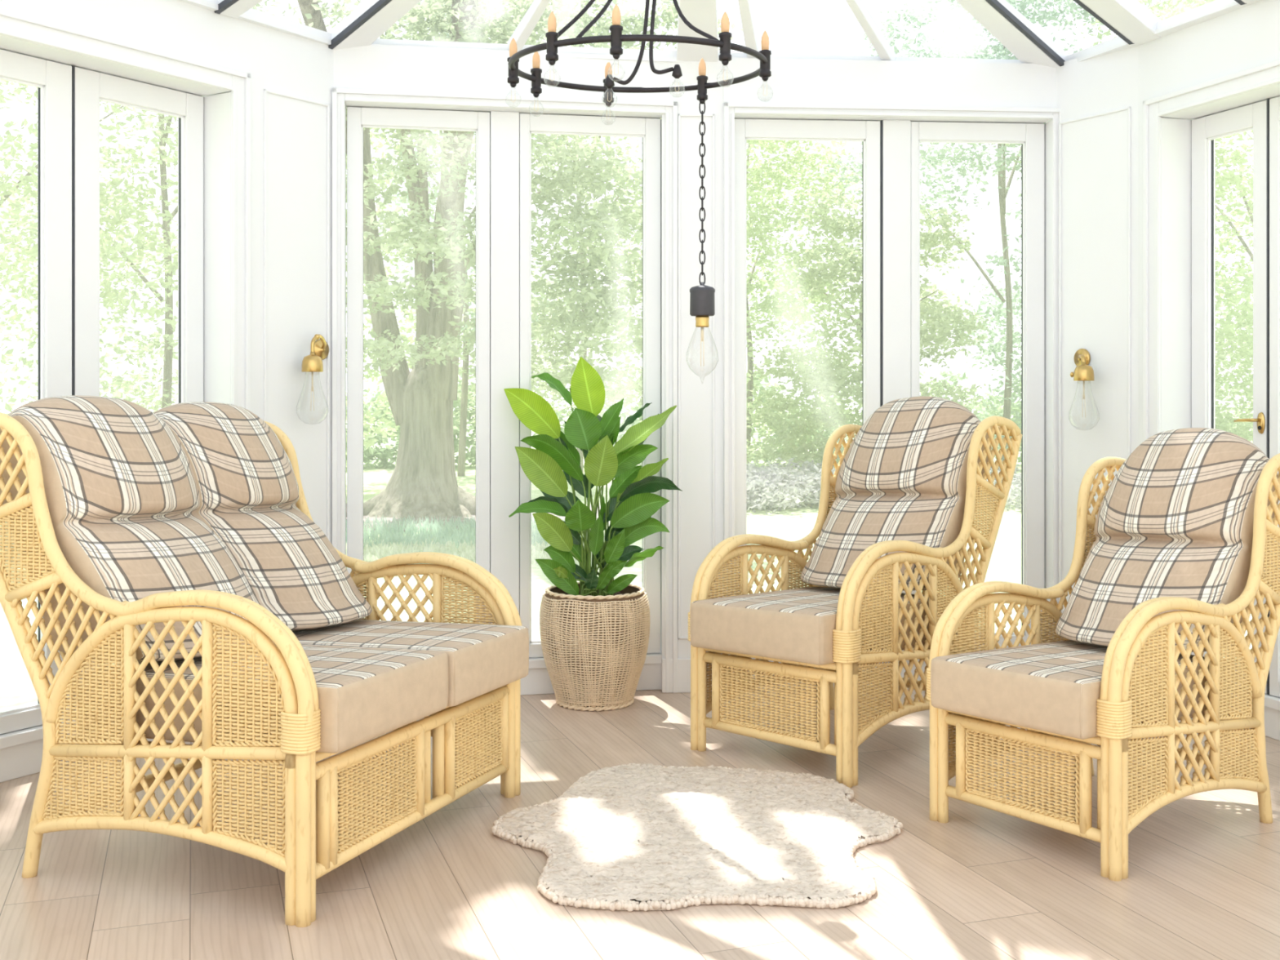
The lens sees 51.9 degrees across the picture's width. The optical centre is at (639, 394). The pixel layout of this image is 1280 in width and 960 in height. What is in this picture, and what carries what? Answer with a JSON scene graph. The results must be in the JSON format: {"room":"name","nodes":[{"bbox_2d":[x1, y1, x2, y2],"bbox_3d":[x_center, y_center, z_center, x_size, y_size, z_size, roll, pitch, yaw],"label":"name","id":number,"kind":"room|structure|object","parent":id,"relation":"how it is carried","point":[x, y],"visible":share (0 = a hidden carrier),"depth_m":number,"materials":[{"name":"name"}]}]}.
{"room":"conservatory","nodes":[
{"label":"conservatory","id":0,"kind":"room"},
{"bbox_2d":[0,0,268,422],"bbox_3d":[-2.308,-0.092,4.736,0.280,2.985,2.305,0,0,32],"label":"wall","id":1,"kind":"structure","parent":0,"point":[176,27],"depth_m":5.38,"materials":[{"name":"white paint"}]},
{"bbox_2d":[0,34,231,782],"bbox_3d":[-2.129,0.048,4.992,0.250,2.705,1.330,0,0,32],"label":"french door frame","id":2,"kind":"structure","parent":1,"relation":"in","point":[71,86],"depth_m":5.07,"materials":[{"name":"white paint"}]},
{"bbox_2d":[0,8,250,411],"bbox_3d":[-2.012,0.029,4.918,0.026,2.742,1.400,0,0,32],"label":"trim","id":3,"kind":"structure","parent":1,"relation":"attached to","point":[13,24],"depth_m":5.44,"materials":[{"name":"white paint"}]},
{"bbox_2d":[268,28,333,544],"bbox_3d":[-1.564,-0.092,5.788,0.160,2.985,0.444,0,0,35],"label":"wall","id":4,"kind":"structure","parent":0,"point":[300,67],"depth_m":5.76,"materials":[{"name":"white paint"}]},
{"bbox_2d":[263,88,329,541],"bbox_3d":[-1.491,0.050,5.738,0.016,2.700,0.444,0,0,35],"label":"trim","id":5,"kind":"structure","parent":4,"relation":"attached to","point":[265,91],"depth_m":5.88,"materials":[{"name":"white paint"}]},
{"bbox_2d":[301,333,328,410],"bbox_3d":[-1.421,-0.067,5.764,0.136,0.394,0.252,0,0,0],"label":"wall sconce","id":6,"kind":"object","parent":4,"relation":"attached to","point":[319,348],"visible":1,"depth_m":5.70,"materials":[{"name":"gold metal"}]},
{"bbox_2d":[333,44,666,101],"bbox_3d":[-0.626,-0.092,6.153,1.580,2.985,0.195,0,0,-10],"label":"wall","id":7,"kind":"structure","parent":0,"point":[372,66],"depth_m":6.03,"materials":[{"name":"white paint"}]},
{"bbox_2d":[344,101,663,695],"bbox_3d":[-0.621,0.016,6.138,1.571,2.768,0.165,0,0,-10],"label":"french door frame","id":8,"kind":"structure","parent":7,"relation":"in","point":[503,135],"depth_m":6.12,"materials":[{"name":"white paint"}]},
{"bbox_2d":[332,88,677,693],"bbox_3d":[-0.604,0.013,6.044,1.581,2.775,0.026,0,0,-10],"label":"trim","id":9,"kind":"structure","parent":7,"relation":"attached to","point":[340,95],"depth_m":6.07,"materials":[{"name":"white paint"}]},
{"bbox_2d":[0,687,1279,959],"bbox_3d":[0.050,1.420,2.560,6.100,0.040,7.720,0,0,0],"label":"floor","id":10,"kind":"structure","parent":0,"point":[1202,882],"depth_m":3.77,"materials":[{"name":"brown wood"}]},
{"bbox_2d":[0,412,521,927],"bbox_3d":[-1.262,0.724,4.281,1.345,1.362,1.283,0,0,22],"label":"sofa","id":11,"kind":"object","parent":10,"relation":"on","point":[309,830],"visible":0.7,"depth_m":3.72,"materials":[{"name":"beige wicker"}]},
{"bbox_2d":[84,644,448,753],"bbox_3d":[-1.106,0.885,3.934,0.897,0.219,0.590,0,0,22],"label":"seat cushion","id":12,"kind":"object","parent":11,"relation":"on","point":[365,694],"visible":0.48,"depth_m":3.73,"materials":[{"name":"fabric"}]},
{"bbox_2d":[0,395,258,662],"bbox_3d":[-1.533,0.393,4.100,0.763,0.781,0.597,0,0,22],"label":"cushion","id":13,"kind":"object","parent":12,"relation":"on","point":[122,491],"visible":0.76,"depth_m":3.94,"materials":[{"name":"fabric"}]},
{"bbox_2d":[291,619,528,706],"bbox_3d":[-0.892,0.894,4.459,0.907,0.214,0.520,0,0,22],"label":"seat cushion","id":14,"kind":"object","parent":11,"relation":"on","point":[483,659],"visible":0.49,"depth_m":4.30,"materials":[{"name":"fabric"}]},
{"bbox_2d":[153,401,372,630],"bbox_3d":[-1.326,0.409,4.621,0.763,0.768,0.549,0,0,22],"label":"cushion","id":15,"kind":"object","parent":14,"relation":"on","point":[247,484],"visible":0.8,"depth_m":4.47,"materials":[{"name":"fabric"}]},
{"bbox_2d":[539,582,650,711],"bbox_3d":[-0.205,1.140,5.985,0.504,0.520,0.504,0,0,-25],"label":"basket planter","id":16,"kind":"object","parent":10,"relation":"on","point":[594,648],"visible":0.97,"depth_m":5.80,"materials":[{"name":"brown wicker"}]},
{"bbox_2d":[503,356,682,595],"bbox_3d":[-0.216,0.388,5.985,0.816,1.124,0.410,0,0,0],"label":"potted plant","id":17,"kind":"object","parent":16,"relation":"in","point":[631,504],"visible":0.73,"depth_m":5.92,"materials":[{"name":"plant"}]},
{"bbox_2d":[490,762,903,911],"bbox_3d":[0.171,1.385,4.200,1.263,0.036,1.397,0,0,19],"label":"rug","id":18,"kind":"object","parent":10,"relation":"on","point":[630,837],"visible":1,"depth_m":4.09,"materials":[{"name":"beige fur"}]},
{"bbox_2d":[688,415,1022,787],"bbox_3d":[0.912,0.746,5.404,0.780,1.318,1.318,0,0,43],"label":"armchair","id":19,"kind":"object","parent":10,"relation":"on","point":[851,657],"visible":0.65,"depth_m":5.03,"materials":[{"name":"beige wicker"}]},
{"bbox_2d":[689,586,945,665],"bbox_3d":[0.713,0.895,5.196,0.626,0.226,0.876,0,0,44],"label":"seat cushion","id":20,"kind":"object","parent":19,"relation":"on","point":[795,624],"visible":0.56,"depth_m":4.90,"materials":[{"name":"fabric"}]},
{"bbox_2d":[800,395,991,590],"bbox_3d":[1.042,0.403,5.542,0.624,0.793,0.752,0,0,43],"label":"cushion","id":21,"kind":"object","parent":20,"relation":"on","point":[902,476],"visible":0.84,"depth_m":5.44,"materials":[{"name":"fabric"}]},
{"bbox_2d":[926,453,1279,881],"bbox_3d":[1.636,0.798,4.417,1.215,1.214,0.727,0,0,-37],"label":"armchair","id":22,"kind":"object","parent":10,"relation":"on","point":[976,740],"visible":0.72,"depth_m":4.11,"materials":[{"name":"beige wicker"}]},
{"bbox_2d":[930,640,1224,739],"bbox_3d":[1.423,0.935,4.258,0.807,0.208,0.573,0,0,-37],"label":"seat cushion","id":23,"kind":"object","parent":22,"relation":"on","point":[1054,686],"visible":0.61,"depth_m":4.04,"materials":[{"name":"fabric"}]},
{"bbox_2d":[1055,427,1279,652],"bbox_3d":[1.776,0.481,4.522,0.693,0.731,0.571,0,0,-37],"label":"cushion","id":24,"kind":"object","parent":23,"relation":"on","point":[1175,518],"visible":0.84,"depth_m":4.42,"materials":[{"name":"fabric"}]},
{"bbox_2d":[661,57,723,658],"bbox_3d":[0.270,-0.092,6.270,0.334,2.985,0.160,0,0,0],"label":"wall","id":25,"kind":"structure","parent":0,"point":[696,380],"depth_m":6.19,"materials":[{"name":"white paint"}]},
{"bbox_2d":[662,113,715,693],"bbox_3d":[0.270,0.040,6.182,0.334,2.720,0.016,0,0,0],"label":"trim","id":26,"kind":"structure","parent":25,"relation":"attached to","point":[683,664],"depth_m":6.18,"materials":[{"name":"white paint"}]},
{"bbox_2d":[213,0,1257,67],"bbox_3d":[0.067,-1.893,2.628,5.704,0.693,7.656,0,0,0],"label":"ceiling","id":27,"kind":"structure","parent":0,"point":[1131,20],"depth_m":5.87,"materials":[{"name":"white paint"}]},
{"bbox_2d":[506,0,771,366],"bbox_3d":[-0.007,-0.918,3.996,0.811,1.766,0.799,0,0,0],"label":"ring chandelier","id":28,"kind":"object","parent":27,"relation":"hanging from","point":[616,37],"depth_m":3.96,"materials":[{"name":"black metal"}]},
{"bbox_2d":[506,37,519,87],"bbox_3d":[-0.389,-1.018,4.034,0.037,0.152,0.037,0,0,0],"label":"candle","id":29,"kind":"object","parent":28,"relation":"on","point":[513,79],"depth_m":4.02,"materials":[{"name":"black metal"}]},
{"bbox_2d":[530,51,542,97],"bbox_3d":[-0.332,-1.025,4.204,0.037,0.152,0.037,0,0,0],"label":"candle","id":30,"kind":"object","parent":28,"relation":"on","point":[536,79],"depth_m":4.19,"materials":[{"name":"black metal"}]},
{"bbox_2d":[545,11,558,65],"bbox_3d":[-0.247,-1.002,3.701,0.037,0.152,0.037,0,0,0],"label":"candle","id":31,"kind":"object","parent":28,"relation":"on","point":[552,44],"depth_m":3.69,"materials":[{"name":"black metal"}]},
{"bbox_2d":[603,61,613,106],"bbox_3d":[-0.105,-1.033,4.372,0.037,0.152,0.037,0,0,0],"label":"candle","id":32,"kind":"object","parent":28,"relation":"on","point":[608,68],"depth_m":4.36,"materials":[{"name":"black metal"}]},
{"bbox_2d":[604,74,614,88],"bbox_3d":[-0.092,-0.945,3.970,0.032,0.040,0.032,0,0,0],"label":"socket","id":33,"kind":"object","parent":28,"relation":"attached to","point":[609,82],"depth_m":3.96,"materials":[{"name":"black metal"}]},
{"bbox_2d":[609,4,622,59],"bbox_3d":[-0.065,-0.999,3.620,0.037,0.152,0.037,0,0,0],"label":"candle","id":34,"kind":"object","parent":28,"relation":"on","point":[616,36],"depth_m":3.61,"materials":[{"name":"black metal"}]},
{"bbox_2d":[671,64,682,78],"bbox_3d":[0.112,-0.975,3.970,0.032,0.040,0.032,0,0,0],"label":"socket","id":35,"kind":"object","parent":28,"relation":"attached to","point":[677,72],"depth_m":3.96,"materials":[{"name":"black metal"}]},
{"bbox_2d":[696,57,707,104],"bbox_3d":[0.205,-1.031,4.323,0.037,0.152,0.037,0,0,0],"label":"candle","id":36,"kind":"object","parent":28,"relation":"on","point":[702,86],"depth_m":4.31,"materials":[{"name":"black metal"}]},
{"bbox_2d":[689,282,715,315],"bbox_3d":[0.205,-0.314,4.323,0.084,0.110,0.084,0,0,0],"label":"socket","id":37,"kind":"object","parent":28,"relation":"attached to","point":[701,296],"depth_m":4.29,"materials":[{"name":"black metal"}]},
{"bbox_2d":[718,11,731,65],"bbox_3d":[0.240,-1.002,3.703,0.037,0.152,0.037,0,0,0],"label":"candle","id":38,"kind":"object","parent":28,"relation":"on","point":[725,44],"depth_m":3.69,"materials":[{"name":"black metal"}]},
{"bbox_2d":[759,30,771,81],"bbox_3d":[0.374,-1.013,3.933,0.037,0.152,0.037,0,0,0],"label":"candle","id":39,"kind":"object","parent":28,"relation":"on","point":[765,73],"depth_m":3.92,"materials":[{"name":"black metal"}]},
{"bbox_2d":[723,57,1056,122],"bbox_3d":[1.210,-0.092,6.342,1.653,2.985,0.195,0,0,-4],"label":"wall","id":40,"kind":"structure","parent":0,"point":[796,81],"depth_m":6.25,"materials":[{"name":"white paint"}]},
{"bbox_2d":[723,102,1061,684],"bbox_3d":[1.208,0.015,6.231,1.634,2.770,0.026,0,0,-4],"label":"trim","id":41,"kind":"structure","parent":40,"relation":"attached to","point":[730,108],"depth_m":6.18,"materials":[{"name":"white paint"}]},
{"bbox_2d":[734,113,1052,688],"bbox_3d":[1.201,0.016,6.327,1.634,2.768,0.165,0,0,-4],"label":"french door frame","id":42,"kind":"structure","parent":40,"relation":"in","point":[891,145],"depth_m":6.31,"materials":[{"name":"white paint"}]},
{"bbox_2d":[1056,45,1138,641],"bbox_3d":[2.179,-0.092,6.149,0.160,2.985,0.489,0,0,-31],"label":"wall","id":43,"kind":"structure","parent":0,"point":[1095,150],"depth_m":6.08,"materials":[{"name":"white paint"}]},
{"bbox_2d":[177,0,1262,62],"bbox_3d":[0.065,-1.593,2.646,5.890,0.055,7.731,0,0,0],"label":"trim","id":44,"kind":"structure","parent":43,"relation":"attached to","point":[1214,9],"depth_m":6.01,"materials":[{"name":"white paint"}]},
{"bbox_2d":[1070,348,1093,417],"bbox_3d":[2.043,-0.025,6.097,0.136,0.381,0.219,0,0,0],"label":"wall sconce","id":45,"kind":"object","parent":43,"relation":"attached to","point":[1083,372],"visible":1,"depth_m":6.05,"materials":[{"name":"gold metal"}]},
{"bbox_2d":[1058,106,1130,601],"bbox_3d":[2.103,0.050,6.104,0.016,2.700,0.489,0,0,-31],"label":"trim","id":46,"kind":"structure","parent":43,"relation":"attached to","point":[1129,107],"depth_m":6.27,"materials":[{"name":"white paint"}]},
{"bbox_2d":[1138,0,1279,445],"bbox_3d":[2.666,-0.092,5.082,0.280,2.985,1.900,0,0,-19],"label":"wall","id":47,"kind":"structure","parent":0,"point":[1248,37],"depth_m":5.55,"materials":[{"name":"white paint"}]},
{"bbox_2d":[1142,58,1279,441],"bbox_3d":[2.434,0.049,5.284,0.026,2.703,1.174,0,0,-19],"label":"trim","id":48,"kind":"structure","parent":47,"relation":"attached to","point":[1266,74],"depth_m":5.78,"materials":[{"name":"white paint"}]},
{"bbox_2d":[1160,82,1279,740],"bbox_3d":[2.565,0.067,5.329,0.250,2.666,1.104,0,0,-19],"label":"window","id":49,"kind":"structure","parent":47,"relation":"in","point":[1188,147],"depth_m":5.73,"materials":[{"name":"white paint"}]},
{"label":"outside","id":50,"kind":"structure","parent":0,"visible":0},
{"bbox_2d":[0,413,1253,711],"bbox_3d":[0.000,1.550,45.000,140.000,0.001,130.000,0,0,0],"label":"ground","id":51,"kind":"structure","parent":50,"point":[17,691],"depth_m":11.78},
{"bbox_2d":[0,79,177,414],"bbox_3d":[-9.024,-3.853,16.582,8.762,11.285,6.465,0,0,20],"label":"tree","id":52,"kind":"object","parent":51,"relation":"on","point":[126,212],"visible":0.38,"depth_m":16.46,"materials":[{"name":"green plant"}]},
{"bbox_2d":[0,0,346,413],"bbox_3d":[-6.780,-3.460,18.652,5.860,10.056,5.645,0,0,-10],"label":"tree","id":53,"kind":"object","parent":51,"relation":"on","point":[168,353],"visible":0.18,"depth_m":18.55,"materials":[{"name":"green plant"}]},
{"bbox_2d":[346,38,467,471],"bbox_3d":[-5.084,-2.058,21.270,4.357,7.252,4.658,0,0,-18],"label":"tree","id":54,"kind":"object","parent":51,"relation":"on","point":[369,443],"visible":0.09,"depth_m":21.03,"materials":[{"name":"green plant"}]},
{"bbox_2d":[346,514,564,548],"bbox_3d":[-2.984,1.484,14.396,4.491,0.132,2.573,0,0,0],"label":"grass","id":55,"kind":"structure","parent":51,"relation":"on","point":[442,532],"depth_m":14.16,"materials":[{"name":"green plant"}]},
{"bbox_2d":[346,538,576,564],"bbox_3d":[-2.792,1.508,12.705,4.479,0.084,1.485,0,0,0],"label":"daisy patch","id":56,"kind":"object","parent":51,"relation":"on","point":[468,552],"visible":0.21,"depth_m":12.78,"materials":[{"name":"green plant"}]},
{"bbox_2d":[346,0,597,476],"bbox_3d":[-3.350,-3.712,24.433,5.626,10.559,5.656,0,0,14],"label":"tree","id":57,"kind":"object","parent":51,"relation":"on","point":[464,406],"visible":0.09,"depth_m":24.93,"materials":[{"name":"green plant"}]},
{"bbox_2d":[346,503,600,531],"bbox_3d":[-2.789,1.494,17.256,4.556,0.088,4.537,0,0,45],"label":"mulch bed","id":58,"kind":"object","parent":51,"relation":"on","point":[371,518],"visible":0.05,"depth_m":15.87,"materials":[{"name":"brown soil"}]},
{"bbox_2d":[291,0,742,518],"bbox_3d":[-1.857,-3.811,11.650,7.722,11.187,11.501,0,0,-2],"label":"tree","id":59,"kind":"object","parent":51,"relation":"on","point":[423,482],"visible":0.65,"depth_m":14.86,"materials":[{"name":"green plant"}]},
{"bbox_2d":[364,0,781,471],"bbox_3d":[-1.109,-4.230,25.173,7.612,11.564,7.970,0,0,0],"label":"tree","id":60,"kind":"object","parent":51,"relation":"on","point":[597,139],"visible":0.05,"depth_m":24.77,"materials":[{"name":"green plant"}]},
{"bbox_2d":[628,139,929,466],"bbox_3d":[2.224,-2.092,24.422,5.494,7.745,5.642,0,0,-5],"label":"tree","id":61,"kind":"object","parent":51,"relation":"on","point":[780,308],"visible":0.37,"depth_m":23.92,"materials":[{"name":"green plant"}]},
{"bbox_2d":[346,368,1253,469],"bbox_3d":[2.649,0.569,28.021,20.734,2.719,4.074,0,0,0],"label":"shrub border","id":62,"kind":"object","parent":51,"relation":"on","point":[384,454],"visible":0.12,"depth_m":27.78,"materials":[{"name":"green plant"}]},
{"bbox_2d":[746,184,994,474],"bbox_3d":[3.986,-0.996,23.239,4.704,5.266,4.602,0,0,4],"label":"tree","id":63,"kind":"object","parent":51,"relation":"on","point":[940,321],"visible":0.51,"depth_m":23.04,"materials":[{"name":"green plant"}]},
{"bbox_2d":[746,457,1021,514],"bbox_3d":[3.423,1.327,19.493,5.937,0.701,5.733,0,0,2],"label":"shrub","id":64,"kind":"object","parent":51,"relation":"on","point":[772,486],"visible":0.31,"depth_m":17.83,"materials":[{"name":"green plant"}]},
{"bbox_2d":[817,0,1229,461],"bbox_3d":[7.112,-3.485,22.971,6.845,10.470,6.819,0,0,-34],"label":"tree","id":65,"kind":"object","parent":51,"relation":"on","point":[1011,338],"visible":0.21,"depth_m":23.39,"materials":[{"name":"green plant"}]},
{"bbox_2d":[1003,0,1253,443],"bbox_3d":[10.088,-3.248,21.568,8.198,10.514,7.432,0,0,-38],"label":"tree","id":66,"kind":"object","parent":51,"relation":"on","point":[1183,6],"visible":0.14,"depth_m":21.22,"materials":[{"name":"green plant"}]},
{"bbox_2d":[1156,4,1253,442],"bbox_3d":[12.430,-4.271,24.427,7.063,12.455,7.246,0,0,-41],"label":"tree","id":67,"kind":"object","parent":51,"relation":"on","point":[1220,359],"visible":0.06,"depth_m":24.89,"materials":[{"name":"green plant"}]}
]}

